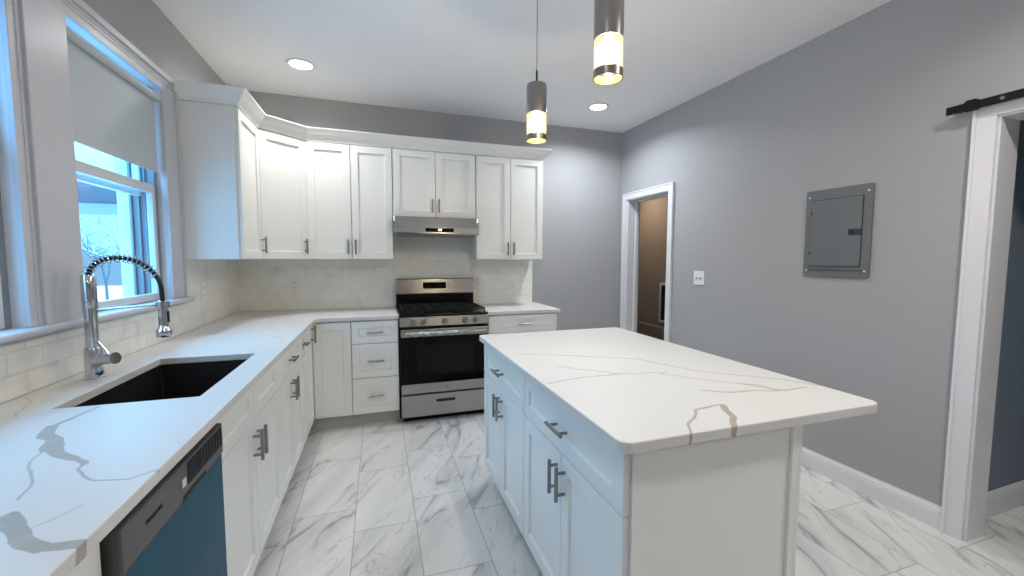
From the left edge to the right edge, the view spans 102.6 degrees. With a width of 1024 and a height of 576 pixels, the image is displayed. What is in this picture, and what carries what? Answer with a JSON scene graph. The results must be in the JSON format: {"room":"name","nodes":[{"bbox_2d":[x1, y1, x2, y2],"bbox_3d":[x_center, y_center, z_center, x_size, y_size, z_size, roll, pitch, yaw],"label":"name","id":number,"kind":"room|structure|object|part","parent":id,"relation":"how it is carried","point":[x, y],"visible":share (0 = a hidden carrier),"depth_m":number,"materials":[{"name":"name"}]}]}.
{"room":"kitchen","nodes":[
{"label":"kitchen","id":0,"kind":"room"},
{"bbox_2d":[2,0,238,403],"bbox_3d":[-1.497,-0.061,0.512,0.220,2.794,6.540,-1,4,-18],"label":"wall","id":1,"kind":"structure","parent":0,"point":[142,23],"depth_m":2.29,"materials":[{"name":"paint"}]},
{"bbox_2d":[0,27,25,329],"bbox_3d":[-1.667,-0.422,0.980,0.242,1.223,0.750,-1,4,-18],"label":"window","id":2,"kind":"structure","parent":1,"relation":"in","point":[11,298],"depth_m":1.37,"materials":[{"name":"paint"}]},
{"bbox_3d":[-1.600,-0.163,1.020,0.032,0.645,0.718,-1,4,-18],"label":"sash","id":3,"kind":"part","parent":2,"relation":"part of","materials":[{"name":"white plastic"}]},
{"bbox_3d":[-1.642,-0.427,0.987,0.124,1.191,0.726,-1,4,-18],"label":"frame","id":4,"kind":"part","parent":2,"relation":"part of","materials":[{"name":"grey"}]},
{"bbox_2d":[0,0,188,327],"bbox_3d":[-1.705,-0.518,1.524,0.030,1.287,2.079,-1,4,-18],"label":"trim","id":5,"kind":"structure","parent":1,"relation":"attached to","point":[33,32],"depth_m":1.52,"materials":[{"name":"paint"}]},
{"bbox_2d":[0,297,194,346],"bbox_3d":[-1.723,0.146,1.542,0.142,0.041,2.105,-1,4,-18],"label":"trim","id":6,"kind":"structure","parent":1,"relation":"attached to","point":[13,335],"depth_m":1.54,"materials":[{"name":"paint"}]},
{"bbox_2d":[65,17,170,310],"bbox_3d":[-1.985,-0.491,1.951,0.242,1.223,0.780,-1,4,-18],"label":"window","id":7,"kind":"structure","parent":1,"relation":"in","point":[140,192],"depth_m":2.29,"materials":[{"name":"paint"}]},
{"bbox_3d":[-1.977,-0.784,1.943,0.033,0.591,0.734,-1,4,-18],"label":"sash","id":8,"kind":"part","parent":7,"relation":"part of","materials":[{"name":"white plastic"}]},
{"bbox_2d":[66,26,161,172],"bbox_3d":[-1.875,-0.857,1.961,0.039,0.470,0.755,-1,4,-18],"label":"roller shade","id":9,"kind":"object","parent":7,"relation":"attached to","point":[113,110],"visible":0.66,"depth_m":1.90,"materials":[{"name":"fabric"}]},
{"bbox_3d":[-1.918,-0.233,1.992,0.032,0.645,0.748,-1,4,-18],"label":"sash","id":10,"kind":"part","parent":7,"relation":"part of","materials":[{"name":"white plastic"}]},
{"bbox_3d":[-1.960,-0.496,1.959,0.124,1.191,0.756,-1,4,-18],"label":"frame","id":11,"kind":"part","parent":7,"relation":"part of","materials":[{"name":"grey"}]},
{"bbox_2d":[0,259,239,403],"bbox_3d":[-1.744,0.113,1.652,0.010,0.456,3.990,-1,4,-18],"label":"backsplash","id":12,"kind":"structure","parent":1,"relation":"attached to","point":[26,367],"depth_m":1.92,"materials":[{"name":"tile"}]},
{"bbox_2d":[200,283,205,300],"bbox_3d":[-2.114,0.026,2.806,0.008,0.116,0.072,-1,4,-18],"label":"wall outlet","id":13,"kind":"object","parent":1,"relation":"attached to","point":[202,285],"visible":1,"depth_m":2.79,"materials":[{"name":"white plastic"}]},
{"bbox_2d":[178,100,267,258],"bbox_3d":[-1.938,-0.677,2.780,0.373,0.961,0.467,-1,4,-18],"label":"upper cabinet","id":14,"kind":"object","parent":1,"relation":"attached to","point":[219,143],"visible":0.83,"depth_m":2.57,"materials":[{"name":"paint"}]},
{"bbox_3d":[-1.890,-0.660,2.559,0.294,0.959,0.006,-1,4,-18],"label":"panel","id":15,"kind":"part","parent":14,"relation":"part of","materials":[{"name":"paint"}]},
{"bbox_3d":[-1.809,-0.680,2.829,0.019,0.954,0.450,-1,4,-18],"label":"door","id":16,"kind":"part","parent":14,"relation":"part of","materials":[{"name":"paint"}]},
{"bbox_3d":[-1.844,-0.320,3.051,0.040,0.122,0.014,-1,4,-18],"label":"handle","id":17,"kind":"part","parent":14,"relation":"part of","materials":[{"name":"silver metal"}]},
{"bbox_2d":[173,79,551,160],"bbox_3d":[-0.936,-1.252,3.442,2.968,0.095,0.693,-3,5,-35],"label":"crown molding","id":18,"kind":"structure","parent":14,"relation":"on","point":[192,91],"depth_m":3.36,"materials":[{"name":"paint"}]},
{"bbox_2d":[245,91,621,330],"bbox_3d":[-0.513,-0.319,4.203,3.950,2.794,0.120,-1,4,-18],"label":"wall","id":19,"kind":"structure","parent":0,"point":[577,274],"depth_m":4.46,"materials":[{"name":"paint"}]},
{"bbox_2d":[258,129,308,258],"bbox_3d":[-1.985,-0.715,3.316,0.618,0.961,0.593,-1,4,-18],"label":"upper cabinet","id":20,"kind":"object","parent":19,"relation":"attached to","point":[282,159],"visible":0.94,"depth_m":3.20,"materials":[{"name":"paint"}]},
{"bbox_3d":[-1.680,-0.340,3.351,0.040,0.122,0.014,2,5,30],"label":"handle","id":21,"kind":"part","parent":20,"relation":"part of","materials":[{"name":"silver metal"}]},
{"bbox_2d":[290,278,298,290],"bbox_3d":[-1.948,-0.030,3.675,0.072,0.116,0.008,-1,4,-18],"label":"wall outlet","id":22,"kind":"object","parent":19,"relation":"attached to","point":[294,282],"visible":1,"depth_m":3.67,"materials":[{"name":"white plastic"}]},
{"bbox_2d":[306,141,392,258],"bbox_3d":[-1.409,-0.735,3.613,0.674,0.961,0.384,-1,4,-18],"label":"upper cabinet","id":23,"kind":"object","parent":19,"relation":"attached to","point":[349,187],"visible":1,"depth_m":3.47,"materials":[{"name":"paint"}]},
{"bbox_3d":[-1.524,-0.721,3.424,0.332,0.954,0.019,-1,4,-18],"label":"door","id":24,"kind":"part","parent":23,"relation":"part of","materials":[{"name":"paint"}]},
{"bbox_3d":[-1.204,-0.728,3.529,0.332,0.954,0.019,-1,4,-18],"label":"door","id":25,"kind":"part","parent":23,"relation":"part of","materials":[{"name":"paint"}]},
{"bbox_2d":[238,236,531,311],"bbox_3d":[-1.078,-0.236,3.955,2.720,0.831,0.010,-1,4,-18],"label":"backsplash","id":26,"kind":"structure","parent":19,"relation":"attached to","point":[264,284],"depth_m":3.89,"materials":[{"name":"tile"}]},
{"bbox_2d":[392,148,474,218],"bbox_3d":[-0.734,-0.936,3.819,0.736,0.585,0.384,-1,4,-18],"label":"upper cabinet","id":27,"kind":"object","parent":19,"relation":"attached to","point":[424,183],"visible":0.94,"depth_m":3.67,"materials":[{"name":"paint"}]},
{"bbox_3d":[-0.865,-0.923,3.626,0.363,0.577,0.019,-1,4,-18],"label":"door","id":28,"kind":"part","parent":27,"relation":"part of","materials":[{"name":"paint"}]},
{"bbox_3d":[-0.515,-0.930,3.740,0.363,0.577,0.019,-1,4,-18],"label":"door","id":29,"kind":"part","parent":27,"relation":"part of","materials":[{"name":"paint"}]},
{"bbox_2d":[393,216,478,237],"bbox_3d":[-0.720,-0.557,3.791,0.740,0.158,0.476,-1,4,-18],"label":"range hood","id":30,"kind":"object","parent":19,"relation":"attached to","point":[403,226],"visible":0.94,"depth_m":3.59,"materials":[{"name":"metal"}]},
{"bbox_2d":[475,275,480,286],"bbox_3d":[-0.347,-0.071,4.197,0.072,0.116,0.008,-1,4,-18],"label":"wall outlet","id":31,"kind":"object","parent":19,"relation":"attached to","point":[477,277],"visible":1,"depth_m":4.19,"materials":[{"name":"white plastic"}]},
{"bbox_2d":[469,155,542,259],"bbox_3d":[-0.062,-0.762,4.052,0.668,0.961,0.384,-1,4,-18],"label":"upper cabinet","id":32,"kind":"object","parent":19,"relation":"attached to","point":[508,191],"visible":0.98,"depth_m":3.91,"materials":[{"name":"paint"}]},
{"bbox_3d":[-0.176,-0.749,3.864,0.329,0.954,0.019,-1,4,-18],"label":"door","id":33,"kind":"part","parent":32,"relation":"part of","materials":[{"name":"paint"}]},
{"bbox_3d":[0.141,-0.755,3.968,0.329,0.954,0.019,-1,4,-18],"label":"door","id":34,"kind":"part","parent":32,"relation":"part of","materials":[{"name":"paint"}]},
{"bbox_2d":[153,0,890,132],"bbox_3d":[1.016,-1.674,2.898,6.540,0.100,9.720,-1,4,-18],"label":"ceiling","id":35,"kind":"structure","parent":0,"point":[478,58],"depth_m":2.76,"materials":[{"name":"paint"}]},
{"bbox_2d":[286,58,315,70],"bbox_3d":[-1.545,-1.633,3.001,0.198,0.007,0.198,-1,4,-18],"label":"recessed light","id":36,"kind":"object","parent":35,"relation":"in","point":[296,63],"visible":1,"depth_m":3.00,"materials":[{"name":"white plastic"}]},
{"bbox_2d":[526,0,546,143],"bbox_3d":[0.131,-1.177,2.159,0.120,0.791,0.120,-1,4,-18],"label":"pendant light","id":37,"kind":"object","parent":35,"relation":"hanging from","point":[536,90],"visible":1,"depth_m":2.14,"materials":[{"name":"silver metal"}]},
{"bbox_3d":[0.130,-0.908,2.178,0.048,0.080,0.048,-1,4,-18],"label":"bulb","id":38,"kind":"part","parent":37,"relation":"part of","materials":[{"name":"beige glass"}]},
{"bbox_2d":[588,103,608,110],"bbox_3d":[0.804,-1.685,3.820,0.198,0.007,0.198,-1,4,-18],"label":"recessed light","id":39,"kind":"object","parent":35,"relation":"in","point":[596,106],"visible":1,"depth_m":3.81,"materials":[{"name":"white plastic"}]},
{"bbox_2d":[593,0,624,85],"bbox_3d":[0.353,-1.145,1.480,0.120,0.759,0.120,-1,4,-18],"label":"pendant light","id":40,"kind":"object","parent":35,"relation":"hanging from","point":[608,14],"visible":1,"depth_m":1.46,"materials":[{"name":"silver metal"}]},
{"bbox_3d":[0.353,-0.891,1.498,0.048,0.080,0.048,-1,4,-18],"label":"bulb","id":41,"kind":"part","parent":40,"relation":"part of","materials":[{"name":"beige glass"}]},
{"bbox_2d":[253,410,1023,575],"bbox_3d":[1.503,1.310,1.594,6.540,0.080,6.540,-1,4,-18],"label":"floor","id":42,"kind":"structure","parent":0,"point":[420,497],"depth_m":2.12,"materials":[{"name":"tile"}]},
{"bbox_2d":[67,544,101,575],"bbox_3d":[-0.983,0.900,0.475,0.696,0.884,0.448,-1,4,-18],"label":"base cabinet","id":43,"kind":"object","parent":42,"relation":"on","point":[90,565],"visible":0.12,"depth_m":0.73,"materials":[{"name":"paint"}]},
{"bbox_2d":[0,307,398,575],"bbox_3d":[-1.162,0.334,1.990,1.297,0.029,3.739,-1,4,-18],"label":"countertop","id":44,"kind":"structure","parent":43,"relation":"on","point":[69,474],"depth_m":1.07,"materials":[{"name":"stone"}]},
{"bbox_2d":[79,254,172,379],"bbox_3d":[-1.499,0.107,1.587,0.286,0.479,0.090,-1,4,-18],"label":"kitchen faucet","id":45,"kind":"object","parent":44,"relation":"on","point":[95,360],"visible":1,"depth_m":1.56,"materials":[{"name":"silver metal"}]},
{"bbox_3d":[-1.609,0.148,1.569,0.062,0.398,0.062,-1,4,-18],"label":"post","id":46,"kind":"part","parent":45,"relation":"part of","materials":[{"name":"silver metal"}]},
{"bbox_3d":[-1.557,0.227,1.560,0.042,0.060,0.013,-1,4,-18],"label":"lever","id":47,"kind":"part","parent":45,"relation":"part of","materials":[{"name":"silver metal"}]},
{"bbox_3d":[-1.501,0.075,1.599,0.273,0.035,0.045,-1,4,-18],"label":"docking arm","id":48,"kind":"part","parent":45,"relation":"part of","materials":[{"name":"silver metal"}]},
{"bbox_2d":[75,359,246,406],"bbox_3d":[-1.335,0.481,1.641,0.442,0.214,0.723,-1,4,-18],"label":"sink","id":49,"kind":"object","parent":44,"relation":"in","point":[183,380],"visible":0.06,"depth_m":1.91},
{"bbox_2d":[99,423,226,575],"bbox_3d":[-1.135,0.874,0.952,0.664,0.868,0.534,-1,4,-18],"label":"dishwasher","id":50,"kind":"object","parent":42,"relation":"on","point":[178,528],"visible":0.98,"depth_m":1.01,"materials":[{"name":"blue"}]},
{"bbox_3d":[-0.849,0.862,1.045,0.050,0.660,0.534,-1,4,-18],"label":"door","id":51,"kind":"part","parent":50,"relation":"part of","materials":[{"name":"blue metal"}]},
{"bbox_2d":[217,362,281,575],"bbox_3d":[-1.355,0.819,1.610,0.696,0.884,0.838,-1,4,-18],"label":"base cabinet","id":52,"kind":"object","parent":42,"relation":"on","point":[251,464],"visible":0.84,"depth_m":1.65,"materials":[{"name":"paint"}]},
{"bbox_3d":[-1.004,0.477,1.480,0.019,0.157,0.414,-1,4,-18],"label":"drawer","id":53,"kind":"part","parent":52,"relation":"part of","materials":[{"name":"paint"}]},
{"bbox_3d":[-1.005,0.855,1.507,0.019,0.592,0.414,-1,4,-18],"label":"door","id":54,"kind":"part","parent":52,"relation":"part of","materials":[{"name":"paint"}]},
{"bbox_3d":[-1.033,0.642,1.671,0.040,0.122,0.014,-1,4,-18],"label":"handle","id":55,"kind":"part","parent":52,"relation":"part of","materials":[{"name":"silver metal"}]},
{"bbox_3d":[-1.052,0.638,1.728,0.040,0.122,0.014,-1,4,-18],"label":"handle","id":56,"kind":"part","parent":52,"relation":"part of","materials":[{"name":"silver metal"}]},
{"bbox_3d":[-1.134,0.449,1.877,0.019,0.157,0.414,-1,4,-18],"label":"drawer","id":57,"kind":"part","parent":52,"relation":"part of","materials":[{"name":"paint"}]},
{"bbox_3d":[-1.135,0.827,1.904,0.019,0.592,0.414,-1,4,-18],"label":"door","id":58,"kind":"part","parent":52,"relation":"part of","materials":[{"name":"paint"}]},
{"bbox_2d":[277,338,303,499],"bbox_3d":[-1.587,0.768,2.320,0.696,0.884,0.655,-1,4,-18],"label":"base cabinet","id":59,"kind":"object","parent":42,"relation":"on","point":[289,382],"visible":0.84,"depth_m":2.36,"materials":[{"name":"paint"}]},
{"bbox_3d":[-1.252,0.801,2.260,0.019,0.592,0.323,-1,4,-18],"label":"door","id":60,"kind":"part","parent":59,"relation":"part of","materials":[{"name":"paint"}]},
{"bbox_3d":[-1.302,0.412,2.388,0.019,0.157,0.650,-1,4,-18],"label":"drawer","id":61,"kind":"part","parent":59,"relation":"part of","materials":[{"name":"paint"}]},
{"bbox_3d":[-1.266,0.591,2.381,0.040,0.122,0.014,-1,4,-18],"label":"handle","id":62,"kind":"part","parent":59,"relation":"part of","materials":[{"name":"silver metal"}]},
{"bbox_3d":[-1.275,0.412,2.397,0.040,0.014,0.126,-1,4,-18],"label":"handle","id":63,"kind":"part","parent":59,"relation":"part of","materials":[{"name":"silver metal"}]},
{"bbox_3d":[-1.284,0.587,2.438,0.040,0.122,0.014,-1,4,-18],"label":"handle","id":64,"kind":"part","parent":59,"relation":"part of","materials":[{"name":"silver metal"}]},
{"bbox_3d":[-1.353,0.779,2.570,0.019,0.592,0.323,-1,4,-18],"label":"door","id":65,"kind":"part","parent":59,"relation":"part of","materials":[{"name":"paint"}]},
{"bbox_2d":[300,333,309,444],"bbox_3d":[-1.722,0.739,2.732,0.696,0.884,0.210,-1,4,-18],"label":"base cabinet","id":66,"kind":"object","parent":42,"relation":"on","point":[303,343],"visible":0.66,"depth_m":2.85,"materials":[{"name":"paint"}]},
{"bbox_3d":[-1.437,0.383,2.800,0.019,0.157,0.205,-1,4,-18],"label":"drawer","id":67,"kind":"part","parent":66,"relation":"part of","materials":[{"name":"paint"}]},
{"bbox_2d":[305,321,353,431],"bbox_3d":[-1.784,0.698,3.308,0.937,0.884,0.922,-1,4,-18],"label":"base cabinet","id":68,"kind":"object","parent":42,"relation":"on","point":[329,350],"visible":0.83,"depth_m":3.25,"materials":[{"name":"paint"}]},
{"bbox_3d":[-1.516,0.663,3.061,0.019,0.753,0.288,-1,4,-18],"label":"door","id":69,"kind":"part","parent":68,"relation":"part of","materials":[{"name":"paint"}]},
{"bbox_3d":[-1.510,0.353,3.116,0.040,0.130,0.014,-1,4,-18],"label":"handle","id":70,"kind":"part","parent":68,"relation":"part of","materials":[{"name":"silver metal"}]},
{"bbox_2d":[351,319,399,424],"bbox_3d":[-1.203,0.677,3.630,0.365,0.884,0.669,-1,4,-18],"label":"base cabinet","id":71,"kind":"object","parent":42,"relation":"on","point":[375,343],"visible":0.95,"depth_m":3.36,"materials":[{"name":"paint"}]},
{"bbox_3d":[-1.113,0.357,3.335,0.360,0.179,0.019,-1,4,-18],"label":"drawer","id":72,"kind":"part","parent":71,"relation":"part of","materials":[{"name":"paint"}]},
{"bbox_3d":[-1.114,0.589,3.352,0.360,0.277,0.019,-1,4,-18],"label":"drawer","id":73,"kind":"part","parent":71,"relation":"part of","materials":[{"name":"paint"}]},
{"bbox_3d":[-1.105,0.591,3.325,0.126,0.014,0.040,-1,4,-18],"label":"handle","id":74,"kind":"part","parent":71,"relation":"part of","materials":[{"name":"silver metal"}]},
{"bbox_3d":[-1.115,0.876,3.372,0.360,0.288,0.019,-1,4,-18],"label":"drawer","id":75,"kind":"part","parent":71,"relation":"part of","materials":[{"name":"paint"}]},
{"bbox_2d":[396,278,488,421],"bbox_3d":[-0.649,0.519,3.742,0.750,1.186,0.723,-1,4,-18],"label":"gas range","id":76,"kind":"object","parent":42,"relation":"on","point":[440,325],"visible":0.98,"depth_m":3.49,"materials":[{"name":"silver metal"}]},
{"bbox_3d":[-0.741,-0.090,3.987,0.742,0.006,0.002,-1,4,-18],"label":"vent trim","id":77,"kind":"part","parent":76,"relation":"part of","materials":[{"name":"silver metal"}]},
{"bbox_3d":[-0.608,0.372,3.391,0.519,0.051,0.052,-1,4,-18],"label":"door handle","id":78,"kind":"part","parent":76,"relation":"part of","materials":[{"name":"metal"}]},
{"bbox_2d":[396,302,487,316],"bbox_3d":[-0.651,0.184,3.727,0.750,0.056,0.565,-1,4,-18],"label":"cooktop","id":79,"kind":"object","parent":76,"relation":"in","point":[404,309],"depth_m":3.57,"materials":[{"name":"black metal"}]},
{"bbox_3d":[-0.565,0.980,3.515,0.736,0.182,0.044,-1,4,-18],"label":"storage drawer","id":80,"kind":"part","parent":76,"relation":"part of","materials":[{"name":"metal"}]},
{"bbox_3d":[-0.565,0.606,3.489,0.738,0.548,0.042,-1,4,-18],"label":"oven door","id":81,"kind":"part","parent":76,"relation":"part of","materials":[{"name":"black glass"}]},
{"bbox_3d":[-0.564,0.276,3.468,0.746,0.085,0.042,-1,4,-18],"label":"control panel","id":82,"kind":"part","parent":76,"relation":"part of","materials":[{"name":"metal"}]},
{"bbox_3d":[-0.564,0.942,3.492,0.160,0.038,0.007,-1,4,-18],"label":"recess pull","id":83,"kind":"part","parent":76,"relation":"part of","materials":[{"name":"black metal"}]},
{"bbox_2d":[484,345,524,536],"bbox_3d":[0.206,0.777,2.259,0.636,0.884,0.716,-1,4,-18],"label":"base cabinet","id":84,"kind":"object","parent":42,"relation":"on","point":[504,386],"visible":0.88,"depth_m":2.11,"materials":[{"name":"paint"}]},
{"bbox_3d":[-0.106,0.808,2.348,0.019,0.572,0.353,-1,4,-18],"label":"door","id":85,"kind":"part","parent":84,"relation":"part of","materials":[{"name":"paint"}]},
{"bbox_3d":[-0.086,0.625,2.184,0.040,0.122,0.014,-1,4,-18],"label":"handle","id":86,"kind":"part","parent":84,"relation":"part of","materials":[{"name":"silver metal"}]},
{"bbox_3d":[-0.077,0.443,2.143,0.040,0.014,0.126,-1,4,-18],"label":"handle","id":87,"kind":"part","parent":84,"relation":"part of","materials":[{"name":"silver metal"}]},
{"bbox_3d":[-0.068,0.629,2.127,0.040,0.122,0.014,-1,4,-18],"label":"handle","id":88,"kind":"part","parent":84,"relation":"part of","materials":[{"name":"silver metal"}]},
{"bbox_3d":[-0.050,0.442,2.152,0.019,0.177,0.711,-1,4,-18],"label":"drawer","id":89,"kind":"part","parent":84,"relation":"part of","materials":[{"name":"paint"}]},
{"bbox_3d":[0.005,0.832,2.009,0.019,0.572,0.353,-1,4,-18],"label":"door","id":90,"kind":"part","parent":84,"relation":"part of","materials":[{"name":"paint"}]},
{"bbox_2d":[487,312,556,333],"bbox_3d":[0.012,0.652,4.027,0.662,0.884,0.669,-1,4,-18],"label":"base cabinet","id":91,"kind":"object","parent":42,"relation":"on","point":[529,322],"visible":0.3,"depth_m":3.72,"materials":[{"name":"paint"}]},
{"bbox_2d":[478,302,559,314],"bbox_3d":[0.021,0.195,4.001,0.696,0.029,0.641,-1,4,-18],"label":"countertop","id":92,"kind":"structure","parent":91,"relation":"on","point":[527,307],"depth_m":3.84,"materials":[{"name":"stone"}]},
{"bbox_2d":[524,378,632,575],"bbox_3d":[0.438,0.827,1.551,0.636,0.884,0.770,-1,4,-18],"label":"base cabinet","id":93,"kind":"object","parent":42,"relation":"on","point":[578,487],"visible":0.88,"depth_m":1.39,"materials":[{"name":"paint"}]},
{"bbox_3d":[0.122,0.858,1.653,0.019,0.572,0.380,-1,4,-18],"label":"door","id":94,"kind":"part","parent":93,"relation":"part of","materials":[{"name":"paint"}]},
{"bbox_3d":[0.146,0.676,1.476,0.040,0.122,0.014,-1,4,-18],"label":"handle","id":95,"kind":"part","parent":93,"relation":"part of","materials":[{"name":"silver metal"}]},
{"bbox_3d":[0.156,0.493,1.435,0.040,0.014,0.126,-1,4,-18],"label":"handle","id":96,"kind":"part","parent":93,"relation":"part of","materials":[{"name":"silver metal"}]},
{"bbox_3d":[0.164,0.680,1.419,0.040,0.122,0.014,-1,4,-18],"label":"handle","id":97,"kind":"part","parent":93,"relation":"part of","materials":[{"name":"silver metal"}]},
{"bbox_3d":[0.183,0.493,1.444,0.019,0.177,0.765,-1,4,-18],"label":"drawer","id":98,"kind":"part","parent":93,"relation":"part of","materials":[{"name":"paint"}]},
{"bbox_3d":[0.241,0.884,1.288,0.019,0.572,0.380,-1,4,-18],"label":"door","id":99,"kind":"part","parent":93,"relation":"part of","materials":[{"name":"paint"}]},
{"bbox_2d":[479,327,877,453],"bbox_3d":[0.495,0.343,1.907,0.968,0.031,1.550,-1,4,-18],"label":"countertop","id":100,"kind":"structure","parent":93,"relation":"on","point":[639,393],"depth_m":1.44,"materials":[{"name":"stone"}]},
{"bbox_2d":[630,425,802,575],"bbox_3d":[0.363,0.803,1.894,0.594,0.884,1.510,-1,4,-18],"label":"island end panel","id":101,"kind":"object","parent":42,"relation":"on","point":[727,506],"visible":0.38,"depth_m":1.17,"materials":[{"name":"paint"}]},
{"bbox_3d":[0.627,0.798,1.980,0.038,0.884,1.510,-1,4,-18],"label":"panel","id":102,"kind":"part","parent":101,"relation":"part of","materials":[{"name":"paint"}]},
{"bbox_2d":[637,196,667,326],"bbox_3d":[3.147,-0.407,5.571,0.120,2.794,5.950,-1,4,-18],"label":"wall","id":103,"kind":"structure","parent":0,"point":[653,213],"depth_m":7.34,"materials":[{"name":"brown paint"}]},
{"bbox_2d":[637,321,663,339],"bbox_3d":[2.822,0.825,6.422,0.016,0.215,4.100,-1,4,-18],"label":"baseboard","id":104,"kind":"structure","parent":103,"relation":"attached to","point":[653,330],"depth_m":7.39,"materials":[{"name":"brown paint"}]},
{"bbox_2d":[659,283,665,322],"bbox_3d":[2.659,0.268,6.885,0.018,0.690,0.555,-1,4,-18],"label":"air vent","id":105,"kind":"object","parent":103,"relation":"in","point":[662,285],"visible":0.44,"depth_m":7.08,"materials":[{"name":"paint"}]},
{"bbox_2d":[618,0,1023,506],"bbox_3d":[2.356,-0.141,1.773,0.150,2.794,6.300,-1,4,-19],"label":"wall","id":106,"kind":"structure","parent":0,"point":[866,99],"depth_m":2.46,"materials":[{"name":"paint"}]},
{"bbox_2d":[625,191,667,332],"bbox_3d":[1.465,0.058,4.324,0.158,2.035,0.675,-1,4,-19],"label":"trim","id":107,"kind":"structure","parent":106,"relation":"attached to","point":[633,214],"depth_m":4.60,"materials":[{"name":"paint"}]},
{"bbox_2d":[620,182,674,341],"bbox_3d":[1.382,0.026,4.292,0.026,2.101,0.807,-1,4,-19],"label":"trim","id":108,"kind":"structure","parent":106,"relation":"attached to","point":[670,187],"depth_m":3.97,"materials":[{"name":"paint"}]},
{"bbox_2d":[694,271,703,284],"bbox_3d":[1.632,-0.089,3.588,0.016,0.120,0.116,-1,4,-19],"label":"light switch","id":109,"kind":"object","parent":106,"relation":"attached to","point":[698,275],"visible":1,"depth_m":3.58,"materials":[{"name":"white plastic"}]},
{"bbox_2d":[803,183,874,278],"bbox_3d":[1.996,-0.340,2.526,0.022,0.548,0.378,-1,4,-19],"label":"electrical panel","id":110,"kind":"object","parent":106,"relation":"attached to","point":[839,221],"visible":1,"depth_m":2.50,"materials":[{"name":"paint"}]},
{"bbox_3d":[1.991,-0.343,2.529,0.005,0.413,0.290,-1,4,-19],"label":"panel door","id":111,"kind":"part","parent":110,"relation":"part of","materials":[{"name":"paint"}]},
{"bbox_2d":[801,447,941,530],"bbox_3d":[1.852,1.109,3.035,0.016,0.120,2.026,-1,4,-19],"label":"baseboard","id":112,"kind":"structure","parent":106,"relation":"attached to","point":[924,511],"depth_m":2.35,"materials":[{"name":"paint"}]},
{"bbox_2d":[940,97,1023,540],"bbox_3d":[2.376,0.220,1.473,0.027,2.116,1.146,-1,4,-19],"label":"trim","id":113,"kind":"structure","parent":106,"relation":"attached to","point":[984,131],"depth_m":1.96,"materials":[{"name":"paint"}]},
{"bbox_2d":[946,88,1023,115],"bbox_3d":[2.484,-0.791,1.035,0.069,0.050,2.070,-1,4,-19],"label":"barn door rail","id":114,"kind":"object","parent":106,"relation":"attached to","point":[973,104],"visible":1,"depth_m":1.88,"materials":[{"name":"black metal"}]},
{"bbox_2d":[963,110,1023,541],"bbox_3d":[2.458,0.256,1.504,0.156,2.040,0.994,-1,4,-19],"label":"trim","id":115,"kind":"structure","parent":106,"relation":"attached to","point":[1009,123],"depth_m":1.95,"materials":[{"name":"paint"}]},
{"bbox_2d":[988,120,1023,491],"bbox_3d":[3.390,-0.188,2.476,2.270,2.794,0.136,-1,4,-19],"label":"wall","id":116,"kind":"structure","parent":0,"point":[1007,450],"depth_m":2.19,"materials":[{"name":"paint"}]},
{"bbox_2d":[985,480,1023,518],"bbox_3d":[3.417,1.143,2.500,2.260,0.135,0.016,-1,4,-19],"label":"baseboard","id":117,"kind":"structure","parent":116,"relation":"attached to","point":[1009,497],"depth_m":2.24,"materials":[{"name":"paint"}]},
{"label":"outside","id":118,"kind":"structure","parent":0,"visible":0},
{"bbox_2d":[97,286,122,300],"bbox_3d":[-19.896,1.883,8.489,29.840,0.300,60.000,-1,4,-18],"label":"ground","id":119,"kind":"structure","parent":118,"point":[114,291],"depth_m":28.38,"materials":[{"name":"white snow"}]},
{"bbox_2d":[77,181,117,215],"bbox_3d":[-12.864,-1.514,7.862,11.950,6.600,4.900,-1,4,-18],"label":"house","id":120,"kind":"structure","parent":119,"relation":"on","point":[92,199],"depth_m":9.88,"materials":[{"name":"blue"}]},
{"bbox_2d":[79,215,119,299],"bbox_3d":[-17.410,-1.528,16.797,5.338,5.352,3.671,3,5,38],"label":"tree","id":121,"kind":"object","parent":119,"relation":"on","point":[108,244],"visible":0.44,"depth_m":17.03,"materials":[{"name":"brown plant"}]},
{"bbox_2d":[79,215,120,262],"bbox_3d":[-14.399,-1.720,14.679,3.514,6.062,4.796,4,5,41],"label":"tree","id":122,"kind":"object","parent":119,"relation":"on","point":[102,224],"visible":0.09,"depth_m":14.05,"materials":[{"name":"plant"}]}
]}

